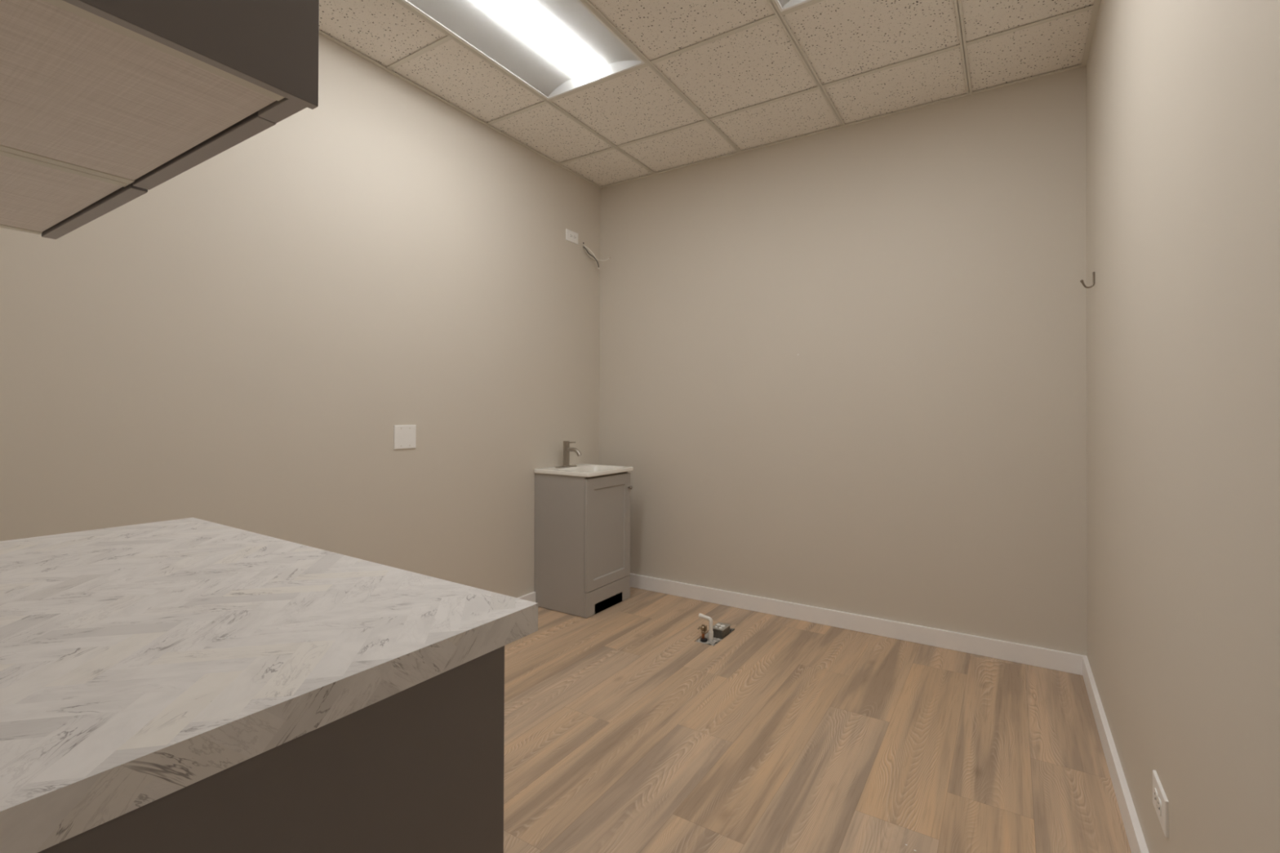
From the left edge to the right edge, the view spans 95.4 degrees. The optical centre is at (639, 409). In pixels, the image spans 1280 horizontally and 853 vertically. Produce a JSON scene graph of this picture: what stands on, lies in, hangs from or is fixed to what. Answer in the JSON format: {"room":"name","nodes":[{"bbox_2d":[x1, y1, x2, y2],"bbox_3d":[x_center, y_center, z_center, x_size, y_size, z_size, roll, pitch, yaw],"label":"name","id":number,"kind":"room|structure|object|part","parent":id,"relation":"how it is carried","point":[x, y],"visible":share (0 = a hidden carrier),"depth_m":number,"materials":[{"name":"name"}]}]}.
{"room":"empty treatment room","nodes":[
{"label":"empty treatment room","id":0,"kind":"room"},
{"bbox_2d":[0,33,599,597],"bbox_3d":[-1.397,-0.234,2.478,0.100,3.050,4.176,0,0,32],"label":"wall","id":1,"kind":"structure","parent":0,"point":[242,341],"depth_m":2.48,"materials":[{"name":"paint"}]},
{"bbox_2d":[393,425,416,449],"bbox_3d":[-1.129,0.132,2.799,0.007,0.114,0.120,0,0,32],"label":"blank wall plate","id":2,"kind":"object","parent":1,"relation":"attached to","point":[404,436],"visible":1,"depth_m":2.79,"materials":[{"name":"white plastic"}]},
{"bbox_2d":[516,591,535,602],"bbox_3d":[-1.194,1.149,2.687,0.018,0.088,3.386,0,0,32],"label":"baseboard","id":3,"kind":"structure","parent":1,"relation":"attached to","point":[531,597],"depth_m":3.51,"materials":[{"name":"white paint"}]},
{"bbox_2d":[565,228,577,244],"bbox_3d":[-0.450,-1.149,3.865,0.009,0.073,0.123,0,0,32],"label":"electrical outlet","id":4,"kind":"object","parent":1,"relation":"attached to","point":[571,236],"visible":1,"depth_m":3.86,"materials":[{"name":"white plastic"}]},
{"bbox_2d":[582,242,609,269],"bbox_3d":[-0.295,-1.057,4.010,0.213,0.172,0.026,0,0,-28],"label":"loose cable","id":5,"kind":"object","parent":1,"relation":"attached to","point":[584,247],"visible":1,"depth_m":3.98,"materials":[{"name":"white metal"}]},
{"bbox_2d":[319,0,1100,188],"bbox_3d":[-0.058,-1.670,1.927,2.751,0.173,3.486,0,0,32],"label":"ceiling","id":6,"kind":"structure","parent":0,"point":[717,79],"depth_m":2.68,"materials":[{"name":"tile"}]},
{"bbox_2d":[402,0,644,99],"bbox_3d":[-0.542,-1.622,2.309,0.585,0.084,1.194,0,0,32],"label":"ceiling light","id":7,"kind":"object","parent":6,"relation":"attached to","point":[557,47],"visible":1,"depth_m":2.51,"materials":[{"name":"white metal"}]},
{"bbox_2d":[472,0,604,80],"bbox_3d":[-0.542,-1.600,2.308,0.169,0.040,1.158,0,0,32],"label":"diffuser","id":8,"kind":"object","parent":7,"relation":"attached to","point":[528,20],"depth_m":2.48,"materials":[{"name":"white plastic"}]},
{"bbox_3d":[-0.234,-1.599,2.792,0.561,0.036,0.024,0,0,32],"label":"panel","id":9,"kind":"part","parent":7,"relation":"part of","materials":[{"name":"white metal"}]},
{"bbox_2d":[774,0,811,11],"bbox_3d":[0.486,-1.622,1.654,0.585,0.084,1.194,0,0,32],"label":"ceiling light","id":10,"kind":"object","parent":6,"relation":"attached to","point":[786,4],"visible":1,"depth_m":2.27,"materials":[{"name":"white metal"}]},
{"bbox_3d":[0.794,-1.599,2.137,0.561,0.036,0.024,0,0,32],"label":"panel","id":11,"kind":"part","parent":10,"relation":"part of","materials":[{"name":"white metal"}]},
{"bbox_2d":[503,586,1131,852],"bbox_3d":[-0.227,1.241,1.661,2.751,0.100,4.076,0,0,32],"label":"floor","id":12,"kind":"structure","parent":0,"point":[625,731],"depth_m":2.08,"materials":[{"name":"brown wood"}]},
{"bbox_2d":[38,645,504,852],"bbox_3d":[-0.824,0.746,0.851,1.168,0.874,0.630,0,0,33],"label":"base cabinet","id":13,"kind":"object","parent":12,"relation":"on","point":[419,768],"visible":0.2,"depth_m":0.61,"materials":[{"name":"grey laminate"}]},
{"bbox_2d":[0,517,537,852],"bbox_3d":[-0.821,0.289,0.864,1.182,0.038,0.672,0,0,33],"label":"countertop","id":14,"kind":"structure","parent":13,"relation":"on","point":[140,664],"depth_m":0.66,"materials":[{"name":"stone"}]},
{"bbox_2d":[533,471,632,617],"bbox_3d":[-0.343,0.795,3.636,0.431,0.809,0.453,0,0,32],"label":"vanity cabinet","id":15,"kind":"object","parent":12,"relation":"on","point":[582,524],"visible":0.93,"depth_m":3.47,"materials":[{"name":"grey wood"}]},
{"bbox_3d":[-0.480,0.793,3.463,0.385,0.809,0.015,0,0,32],"label":"panel","id":16,"kind":"part","parent":15,"relation":"part of","materials":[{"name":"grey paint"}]},
{"bbox_2d":[533,463,633,477],"bbox_3d":[-0.345,0.427,3.641,0.423,0.124,0.472,0,0,32],"label":"vanity sink","id":17,"kind":"object","parent":15,"relation":"in","point":[586,470],"visible":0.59,"depth_m":3.56,"materials":[{"name":"white stone"}]},
{"bbox_2d":[555,440,581,468],"bbox_3d":[-0.429,0.281,3.671,0.147,0.166,0.184,0,0,32],"label":"faucet","id":18,"kind":"object","parent":17,"relation":"on","point":[566,449],"visible":1,"depth_m":3.68,"materials":[{"name":"silver metal"}]},
{"bbox_3d":[-0.469,0.362,3.695,0.052,0.005,0.184,0,0,32],"label":"plate","id":19,"kind":"part","parent":18,"relation":"part of","materials":[{"name":"silver metal"}]},
{"bbox_3d":[-0.413,0.267,3.661,0.108,0.054,0.025,0,0,32],"label":"spout","id":20,"kind":"part","parent":18,"relation":"part of","materials":[{"name":"silver metal"}]},
{"bbox_3d":[-0.202,0.406,3.549,0.008,0.029,0.423,0,0,32],"label":"rail","id":21,"kind":"part","parent":15,"relation":"part of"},
{"bbox_3d":[-0.191,0.729,3.539,0.018,0.652,0.449,0,0,32],"label":"door","id":22,"kind":"part","parent":15,"relation":"part of","materials":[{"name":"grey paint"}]},
{"bbox_3d":[-0.192,1.129,3.537,0.018,0.142,0.453,0,0,32],"label":"rail","id":23,"kind":"part","parent":15,"relation":"part of","materials":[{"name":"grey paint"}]},
{"bbox_2d":[697,624,707,642],"bbox_3d":[0.328,1.169,3.046,0.053,0.082,0.038,0,0,32],"label":"shutoff valve","id":24,"kind":"object","parent":12,"relation":"on","point":[704,628],"visible":0.99,"depth_m":3.04,"materials":[{"name":"orange metal"}]},
{"bbox_2d":[698,613,713,640],"bbox_3d":[0.346,1.143,3.057,0.080,0.134,0.025,0,0,28],"label":"drain pipe","id":25,"kind":"object","parent":12,"relation":"on","point":[700,615],"visible":0.97,"depth_m":3.04,"materials":[{"name":"white plastic"}]},
{"bbox_2d":[707,640,715,644],"bbox_3d":[0.366,1.200,2.997,0.032,0.020,0.034,0,0,-38],"label":"chunk","id":26,"kind":"object","parent":12,"relation":"on","point":[710,642],"visible":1,"depth_m":2.99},
{"bbox_2d":[712,622,730,639],"bbox_3d":[0.433,1.184,3.121,0.072,0.054,0.102,0,0,32],"label":"junction box","id":27,"kind":"object","parent":12,"relation":"on","point":[721,630],"visible":0.95,"depth_m":3.09,"materials":[{"name":"metal"}]},
{"bbox_3d":[0.433,1.163,3.121,0.072,0.004,0.102,0,0,32],"label":"lid","id":28,"kind":"part","parent":27,"relation":"part of","materials":[{"name":"metal"}]},
{"bbox_2d":[599,65,1086,655],"bbox_3d":[0.900,-0.219,3.431,2.751,3.050,0.101,0,0,32],"label":"wall","id":29,"kind":"structure","parent":0,"point":[842,369],"depth_m":3.15,"materials":[{"name":"paint"}]},
{"bbox_2d":[629,573,1082,675],"bbox_3d":[0.863,1.161,3.373,2.716,0.088,0.018,0,0,32],"label":"baseboard","id":30,"kind":"structure","parent":29,"relation":"attached to","point":[1063,661],"depth_m":3.10,"materials":[{"name":"white paint"}]},
{"bbox_2d":[1086,0,1279,852],"bbox_3d":[1.008,-0.234,0.947,0.100,3.050,4.176,0,0,32],"label":"wall","id":31,"kind":"structure","parent":0,"point":[1183,96],"depth_m":1.16,"materials":[{"name":"paint"}]},
{"bbox_2d":[1080,271,1094,288],"bbox_3d":[1.850,-0.534,2.407,0.049,0.066,0.012,0,0,32],"label":"coat hook","id":32,"kind":"object","parent":31,"relation":"attached to","point":[1093,273],"visible":1,"depth_m":2.40,"materials":[{"name":"silver metal"}]},
{"bbox_2d":[1082,654,1148,852],"bbox_3d":[1.111,1.149,1.218,0.018,0.088,3.386,0,0,32],"label":"baseboard","id":33,"kind":"structure","parent":31,"relation":"attached to","point":[1135,835],"depth_m":1.83,"materials":[{"name":"white paint"}]},
{"bbox_2d":[1152,769,1168,838],"bbox_3d":[1.190,0.899,1.333,0.009,0.079,0.135,0,0,32],"label":"electrical outlet","id":34,"kind":"object","parent":31,"relation":"attached to","point":[1160,802],"visible":1,"depth_m":1.31,"materials":[{"name":"white plastic"}]},
{"bbox_2d":[1153,787,1157,806],"bbox_3d":[1.198,0.899,1.351,0.003,0.033,0.029,0,0,32],"label":"receptacle","id":35,"kind":"object","parent":34,"relation":"attached to","point":[1155,789],"depth_m":1.35,"materials":[{"name":"white plastic"}]},
{"bbox_2d":[1157,796,1161,816],"bbox_3d":[1.177,0.899,1.319,0.003,0.033,0.029,0,0,32],"label":"receptacle","id":36,"kind":"object","parent":34,"relation":"attached to","point":[1159,798],"depth_m":1.31,"materials":[{"name":"white plastic"}]},
{"bbox_3d":[-0.978,-0.294,0.483,2.751,2.950,0.120,0,0,32],"label":"wall","id":37,"kind":"structure","parent":0,"visible":0},
{"bbox_2d":[0,150,147,239],"bbox_3d":[-0.895,-0.668,0.714,0.393,0.770,0.351,0,0,32],"label":"upper cabinet","id":38,"kind":"object","parent":37,"relation":"attached to","point":[52,201],"visible":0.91,"depth_m":0.78,"materials":[{"name":"laminate"}]},
{"bbox_3d":[-0.806,-0.666,0.855,0.391,0.767,0.018,0,0,32],"label":"door","id":39,"kind":"part","parent":38,"relation":"part of","materials":[{"name":"brown laminate"}]},
{"bbox_2d":[0,0,319,190],"bbox_3d":[-0.560,-0.668,0.502,0.395,0.769,0.354,0,0,32],"label":"upper cabinet","id":40,"kind":"object","parent":37,"relation":"attached to","point":[142,93],"visible":1,"depth_m":0.52,"materials":[{"name":"laminate"}]},
{"bbox_3d":[-0.398,-0.668,0.399,0.010,0.768,0.354,0,0,32],"label":"panel","id":41,"kind":"part","parent":40,"relation":"part of","materials":[{"name":"brown laminate"}]},
{"bbox_3d":[-0.500,-0.666,0.660,0.323,0.765,0.018,0,0,32],"label":"door","id":42,"kind":"part","parent":40,"relation":"part of","materials":[{"name":"brown laminate"}]}
]}

